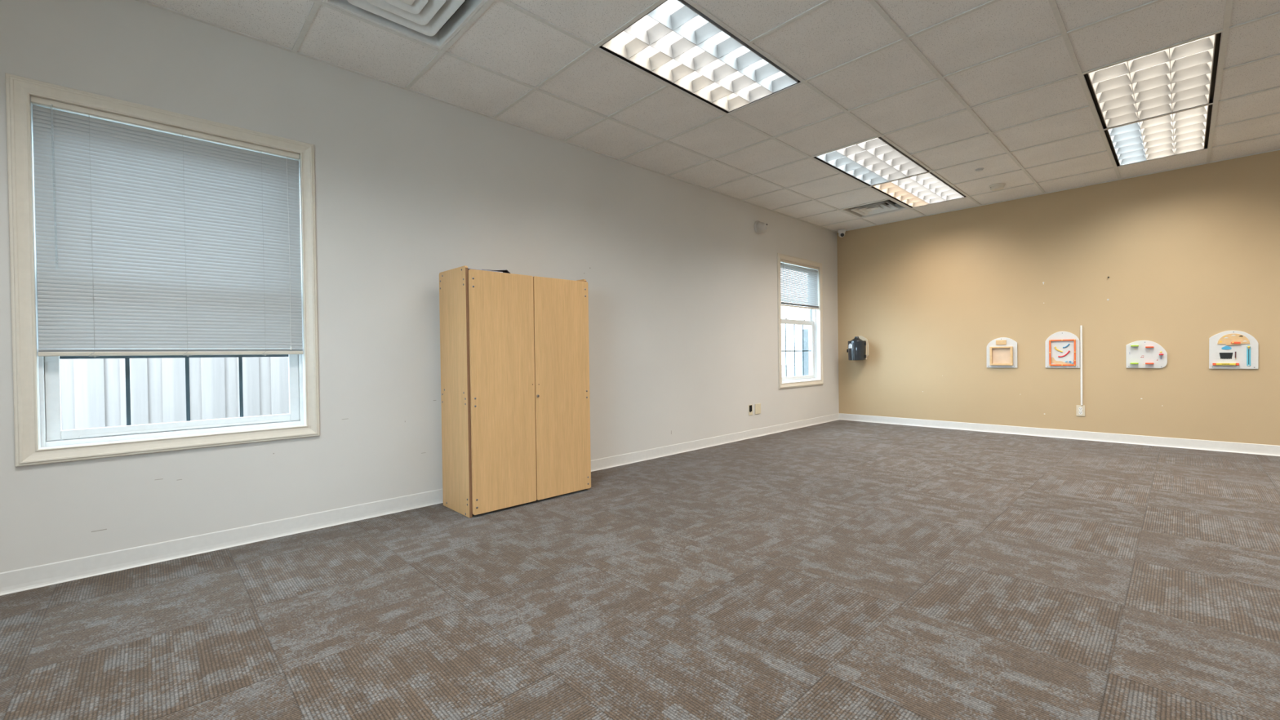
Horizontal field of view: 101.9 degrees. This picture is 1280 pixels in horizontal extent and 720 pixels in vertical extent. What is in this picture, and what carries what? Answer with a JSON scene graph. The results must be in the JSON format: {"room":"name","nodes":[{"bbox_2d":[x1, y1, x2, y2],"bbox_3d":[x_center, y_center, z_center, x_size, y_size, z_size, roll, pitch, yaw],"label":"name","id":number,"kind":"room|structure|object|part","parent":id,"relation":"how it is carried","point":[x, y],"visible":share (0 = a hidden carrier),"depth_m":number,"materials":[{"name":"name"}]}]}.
{"room":"classroom","nodes":[
{"label":"classroom","id":0,"kind":"room"},
{"bbox_2d":[0,0,839,573],"bbox_3d":[-0.253,-0.476,4.648,8.776,2.861,0.170,-1,1,-44],"label":"wall","id":1,"kind":"structure","parent":0,"point":[411,188],"depth_m":3.27,"materials":[{"name":"paint"}]},
{"bbox_2d":[4,72,319,466],"bbox_3d":[-2.320,-0.389,2.650,1.130,1.672,0.174,-1,1,-44],"label":"window","id":2,"kind":"structure","parent":1,"relation":"in","point":[40,438],"depth_m":2.41,"materials":[{"name":"beige paint"}]},
{"bbox_2d":[31,95,302,357],"bbox_3d":[-2.287,-0.588,2.610,0.993,1.140,0.036,-1,1,-44],"label":"window blind","id":3,"kind":"object","parent":2,"relation":"attached to","point":[158,242],"visible":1,"depth_m":2.54,"materials":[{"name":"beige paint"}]},
{"bbox_3d":[-2.523,-0.569,2.386,0.035,1.114,0.027,-1,1,-44],"label":"ladder cord","id":4,"kind":"part","parent":3,"relation":"part of","materials":[{"name":"white fabric"}]},
{"bbox_3d":[-2.282,-0.034,2.619,0.990,0.020,0.024,-1,1,-44],"label":"rail","id":5,"kind":"part","parent":3,"relation":"part of","materials":[{"name":"beige paint"}]},
{"bbox_3d":[-2.290,-0.575,2.609,0.035,1.114,0.027,-1,1,-44],"label":"ladder cord","id":6,"kind":"part","parent":3,"relation":"part of","materials":[{"name":"white fabric"}]},
{"bbox_3d":[-2.058,-0.580,2.830,0.035,1.114,0.027,-1,1,-44],"label":"ladder cord","id":7,"kind":"part","parent":3,"relation":"part of","materials":[{"name":"white fabric"}]},
{"bbox_3d":[-1.964,-0.597,2.904,0.009,1.083,0.009,-1,1,-21],"label":"lift cord","id":8,"kind":"part","parent":3,"relation":"part of","materials":[{"name":"white fabric"}]},
{"bbox_3d":[-2.329,-0.037,2.668,0.967,0.786,0.036,-1,1,-44],"label":"sash","id":9,"kind":"part","parent":2,"relation":"part of","materials":[{"name":"white plastic"}]},
{"bbox_2d":[59,354,288,425],"bbox_3d":[-2.336,-0.027,2.675,0.877,0.682,0.007,-1,1,-44],"label":"grille","id":10,"kind":"object","parent":2,"relation":"attached to","point":[188,422],"depth_m":2.67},
{"bbox_2d":[0,413,839,595],"bbox_3d":[-0.171,0.887,4.596,8.456,0.094,0.010,-1,1,-44],"label":"baseboard","id":11,"kind":"structure","parent":1,"relation":"attached to","point":[46,575],"depth_m":2.79,"materials":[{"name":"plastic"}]},
{"bbox_2d":[748,404,752,415],"bbox_3d":[1.278,0.575,5.979,0.069,0.119,0.012,-1,1,-44],"label":"outlet box","id":12,"kind":"object","parent":1,"relation":"attached to","point":[750,406],"visible":1,"depth_m":5.98,"materials":[{"name":"beige plastic"}]},
{"bbox_2d":[755,403,760,414],"bbox_3d":[1.384,0.572,6.084,0.117,0.120,0.006,-1,1,-44],"label":"blank plate","id":13,"kind":"object","parent":1,"relation":"attached to","point":[757,406],"visible":1,"depth_m":6.08,"materials":[{"name":"beige plastic"}]},
{"bbox_2d":[754,220,767,234],"bbox_3d":[1.422,-1.557,6.056,0.154,0.153,0.111,-1,1,-44],"label":"fire alarm","id":14,"kind":"object","parent":1,"relation":"attached to","point":[759,227],"visible":1,"depth_m":6.03,"materials":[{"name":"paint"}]},
{"bbox_2d":[777,253,823,388],"bbox_3d":[2.059,-0.489,6.831,1.130,1.672,0.174,-1,1,-44],"label":"window","id":15,"kind":"structure","parent":1,"relation":"in","point":[815,377],"depth_m":7.01,"materials":[{"name":"beige paint"}]},
{"bbox_3d":[2.013,-0.861,6.870,0.967,0.762,0.030,-1,1,-44],"label":"sash","id":16,"kind":"part","parent":15,"relation":"part of","materials":[{"name":"white plastic"}]},
{"bbox_2d":[781,324,811,377],"bbox_3d":[2.044,-0.127,6.855,0.877,0.682,0.007,-1,1,-44],"label":"grille","id":17,"kind":"object","parent":15,"relation":"attached to","point":[810,375],"depth_m":6.91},
{"bbox_3d":[2.050,-0.137,6.849,0.967,0.786,0.036,-1,1,-44],"label":"sash","id":18,"kind":"part","parent":15,"relation":"part of","materials":[{"name":"white plastic"}]},
{"bbox_3d":[2.033,-0.489,6.858,1.005,1.547,0.100,-1,1,-44],"label":"vinyl frame","id":19,"kind":"part","parent":15,"relation":"part of","materials":[{"name":"white plastic"}]},
{"bbox_2d":[780,259,818,345],"bbox_3d":[2.093,-0.713,6.789,0.992,1.090,0.038,-1,1,-44],"label":"window blind","id":20,"kind":"object","parent":15,"relation":"attached to","point":[800,297],"visible":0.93,"depth_m":6.78,"materials":[{"name":"beige paint"}]},
{"bbox_3d":[2.090,-0.695,6.794,0.989,0.020,0.024,-1,1,-44],"label":"rail","id":21,"kind":"part","parent":20,"relation":"part of","materials":[{"name":"beige paint"}]},
{"bbox_2d":[0,419,1279,719],"bbox_3d":[2.126,0.935,2.191,8.456,0.020,6.662,-1,1,-44],"label":"floor","id":22,"kind":"structure","parent":0,"point":[840,569],"depth_m":2.04,"materials":[{"name":"carpet"}]},
{"bbox_2d":[439,265,591,517],"bbox_3d":[-0.837,0.185,3.590,0.926,1.535,0.419,-1,1,-44],"label":"storage cabinet","id":23,"kind":"object","parent":22,"relation":"on","point":[514,348],"visible":1,"depth_m":3.36,"materials":[{"name":"brown wood"}]},
{"bbox_3d":[-1.173,0.193,3.290,0.018,1.535,0.388,-1,1,-44],"label":"panel","id":24,"kind":"part","parent":23,"relation":"part of","materials":[{"name":"brown wood"}]},
{"bbox_3d":[-0.978,0.190,3.740,0.886,1.430,0.006,-1,1,-44],"label":"panel","id":25,"kind":"part","parent":23,"relation":"part of","materials":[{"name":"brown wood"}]},
{"bbox_2d":[467,268,510,273],"bbox_3d":[-1.025,-0.559,3.340,0.288,0.040,0.256,-1,1,-44],"label":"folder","id":26,"kind":"object","parent":23,"relation":"on","point":[502,270],"visible":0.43,"depth_m":3.28,"materials":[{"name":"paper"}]},
{"bbox_3d":[-0.864,0.193,3.298,0.444,1.493,0.018,-1,1,-44],"label":"door","id":27,"kind":"part","parent":23,"relation":"part of","materials":[{"name":"brown wood"}]},
{"bbox_3d":[-0.535,0.186,3.611,0.454,1.493,0.018,-1,1,-44],"label":"door","id":28,"kind":"part","parent":23,"relation":"part of","materials":[{"name":"brown wood"}]},
{"bbox_2d":[135,0,1279,232],"bbox_3d":[2.087,-1.861,2.164,8.656,0.170,6.862,-1,1,-44],"label":"ceiling","id":29,"kind":"structure","parent":0,"point":[958,87],"depth_m":3.30,"materials":[{"name":"tile"}]},
{"bbox_2d":[321,0,488,49],"bbox_3d":[-1.126,-1.779,2.498,0.585,0.090,0.585,-1,1,-44],"label":"ceiling vent","id":30,"kind":"object","parent":29,"relation":"in","point":[433,23],"visible":1,"depth_m":2.63,"materials":[{"name":"metal"}]},
{"bbox_2d":[598,0,801,113],"bbox_3d":[0.397,-1.828,3.109,1.195,0.129,0.586,-1,1,-44],"label":"lamp","id":31,"kind":"object","parent":29,"relation":"attached to","point":[676,43],"visible":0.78,"depth_m":3.10,"materials":[{"name":"white plastic"}]},
{"bbox_2d":[837,229,845,237],"bbox_3d":[2.855,-1.784,7.343,0.109,0.102,0.106,-1,1,-44],"label":"security camera","id":32,"kind":"object","parent":29,"relation":"attached to","point":[842,232],"visible":1,"depth_m":7.30,"materials":[{"name":"white plastic"}]},
{"bbox_2d":[813,137,929,186],"bbox_3d":[2.160,-1.869,4.792,1.195,0.129,0.586,-1,1,-44],"label":"lamp","id":33,"kind":"object","parent":29,"relation":"attached to","point":[873,162],"visible":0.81,"depth_m":4.80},
{"bbox_2d":[840,199,908,217],"bbox_3d":[2.842,-1.870,6.286,0.585,0.090,0.585,-1,1,-44],"label":"ceiling vent","id":34,"kind":"object","parent":29,"relation":"in","point":[888,206],"visible":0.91,"depth_m":6.33,"materials":[{"name":"metal"}]},
{"bbox_2d":[871,172,965,208],"bbox_3d":[3.042,-1.889,5.634,1.195,0.129,0.586,-1,1,-44],"label":"lamp","id":35,"kind":"object","parent":29,"relation":"attached to","point":[926,188],"visible":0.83,"depth_m":5.66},
{"bbox_2d":[974,168,983,171],"bbox_3d":[3.248,-1.820,4.965,0.072,0.017,0.072,-1,1,-44],"label":"sprinkler cover","id":36,"kind":"object","parent":29,"relation":"attached to","point":[977,169],"visible":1,"depth_m":4.95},
{"bbox_2d":[989,182,1005,191],"bbox_3d":[3.752,-1.812,5.448,0.142,0.051,0.142,-1,1,-44],"label":"smoke detector","id":37,"kind":"object","parent":29,"relation":"attached to","point":[998,186],"visible":1,"depth_m":5.41,"materials":[{"name":"white plastic"}]},
{"bbox_2d":[1083,32,1222,129],"bbox_3d":[3.423,-1.874,3.470,1.195,0.129,0.586,-1,1,-44],"label":"lamp","id":38,"kind":"object","parent":29,"relation":"attached to","point":[1183,77],"visible":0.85,"depth_m":3.45,"materials":[{"name":"white plastic"}]},
{"bbox_2d":[1103,104,1213,166],"bbox_3d":[4.305,-1.894,4.311,1.195,0.129,0.586,-1,1,-44],"label":"lamp","id":39,"kind":"object","parent":29,"relation":"attached to","point":[1188,131],"visible":0.83,"depth_m":4.31,"materials":[{"name":"white plastic"}]},
{"bbox_2d":[836,150,1279,445],"bbox_3d":[5.222,-0.557,5.151,0.160,2.861,6.662,-1,1,-44],"label":"wall","id":40,"kind":"structure","parent":0,"point":[1190,255],"depth_m":5.53,"materials":[{"name":"beige paint"}]},
{"bbox_2d":[846,335,868,359],"bbox_3d":[3.009,-0.168,7.180,0.253,0.343,0.247,-1,1,-44],"label":"dispenser","id":41,"kind":"object","parent":40,"relation":"attached to","point":[858,347],"visible":1,"depth_m":7.09,"materials":[{"name":"black plastic"}]},
{"bbox_3d":[3.089,-0.171,7.263,0.022,0.341,0.216,-1,1,-44],"label":"plate","id":42,"kind":"part","parent":41,"relation":"part of","materials":[{"name":"beige plastic"}]},
{"bbox_2d":[986,337,1017,368],"bbox_3d":[4.224,-0.087,6.065,0.038,0.355,0.301,-1,1,-44],"label":"panel","id":43,"kind":"object","parent":40,"relation":"attached to","point":[1002,352],"visible":1,"depth_m":6.06,"materials":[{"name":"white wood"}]},
{"bbox_2d":[989,346,1013,365],"bbox_3d":[4.220,-0.047,6.061,0.026,0.218,0.223,-1,1,-44],"label":"tray","id":44,"kind":"object","parent":43,"relation":"on","point":[998,355],"depth_m":6.07,"materials":[{"name":"brown wood"}]},
{"bbox_2d":[839,413,1279,456],"bbox_3d":[5.181,0.808,5.104,0.010,0.094,6.659,-1,1,-44],"label":"baseboard","id":45,"kind":"structure","parent":40,"relation":"attached to","point":[1217,446],"depth_m":5.55,"materials":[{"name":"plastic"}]},
{"bbox_2d":[1044,331,1079,368],"bbox_3d":[4.609,-0.113,5.666,0.031,0.399,0.295,-1,1,-44],"label":"panel","id":46,"kind":"object","parent":40,"relation":"attached to","point":[1062,348],"visible":1,"depth_m":5.66,"materials":[{"name":"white plastic"}]},
{"bbox_2d":[1051,357,1070,364],"bbox_3d":[4.612,0.008,5.670,0.002,0.079,0.189,-1,1,-44],"label":"print","id":47,"kind":"object","parent":46,"relation":"attached to","point":[1054,360],"depth_m":5.68},
{"bbox_3d":[4.609,-0.080,5.662,0.014,0.286,0.226,-1,1,-44],"label":"orange frame","id":48,"kind":"part","parent":46,"relation":"part of","materials":[{"name":"plastic"}]},
{"bbox_2d":[1075,404,1084,416],"bbox_3d":[4.731,0.544,5.571,0.009,0.118,0.073,-1,1,-44],"label":"wall outlet","id":49,"kind":"object","parent":40,"relation":"attached to","point":[1080,409],"visible":1,"depth_m":5.57,"materials":[{"name":"beige plastic"}]},
{"bbox_2d":[1080,325,1082,404],"bbox_3d":[4.728,0.057,5.557,0.014,0.855,0.017,-1,1,-44],"label":"cable raceway","id":50,"kind":"object","parent":40,"relation":"attached to","point":[1081,326],"visible":1,"depth_m":5.55,"materials":[{"name":"white plastic"}]},
{"bbox_2d":[1125,340,1167,368],"bbox_3d":[5.059,-0.058,5.186,0.044,0.278,0.295,-1,1,-44],"label":"panel","id":51,"kind":"object","parent":40,"relation":"attached to","point":[1140,353],"visible":1,"depth_m":5.20,"materials":[{"name":"plastic"}]},
{"bbox_2d":[1208,330,1258,368],"bbox_3d":[5.458,-0.095,4.774,0.036,0.354,0.300,-1,1,-44],"label":"panel","id":52,"kind":"object","parent":40,"relation":"attached to","point":[1228,349],"visible":1,"depth_m":4.77,"materials":[{"name":"white plastic"}]},
{"bbox_2d":[1219,352,1232,359],"bbox_3d":[5.432,-0.038,4.809,0.002,0.061,0.085,-1,1,-44],"label":"pot","id":53,"kind":"object","parent":52,"relation":"on","point":[1222,355],"depth_m":4.81,"materials":[{"name":"black plastic"}]},
{"bbox_2d":[1221,346,1231,349],"bbox_3d":[5.433,-0.114,4.806,0.003,0.035,0.062,-1,1,-44],"label":"print","id":54,"kind":"object","parent":52,"relation":"on","point":[1222,347],"depth_m":4.81},
{"label":"outside","id":55,"kind":"structure","parent":0,"visible":0},
{"bbox_2d":[782,364,802,377],"bbox_3d":[3.059,1.085,7.685,75.000,0.050,80.000,-1,1,-44],"label":"ground","id":56,"kind":"structure","parent":55,"point":[790,368],"depth_m":35.13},
{"bbox_2d":[60,351,288,430],"bbox_3d":[-4.624,-0.191,3.169,9.693,2.800,0.092,-1,1,-44],"label":"window pane","id":57,"kind":"object","parent":56,"relation":"on","point":[93,390],"visible":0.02,"depth_m":4.02,"materials":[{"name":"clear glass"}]},
{"bbox_2d":[801,328,808,375],"bbox_3d":[2.427,0.313,7.503,0.140,1.515,0.095,-1,1,-44],"label":"post","id":58,"kind":"object","parent":56,"relation":"on","point":[806,355],"visible":0.32,"depth_m":7.44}
]}

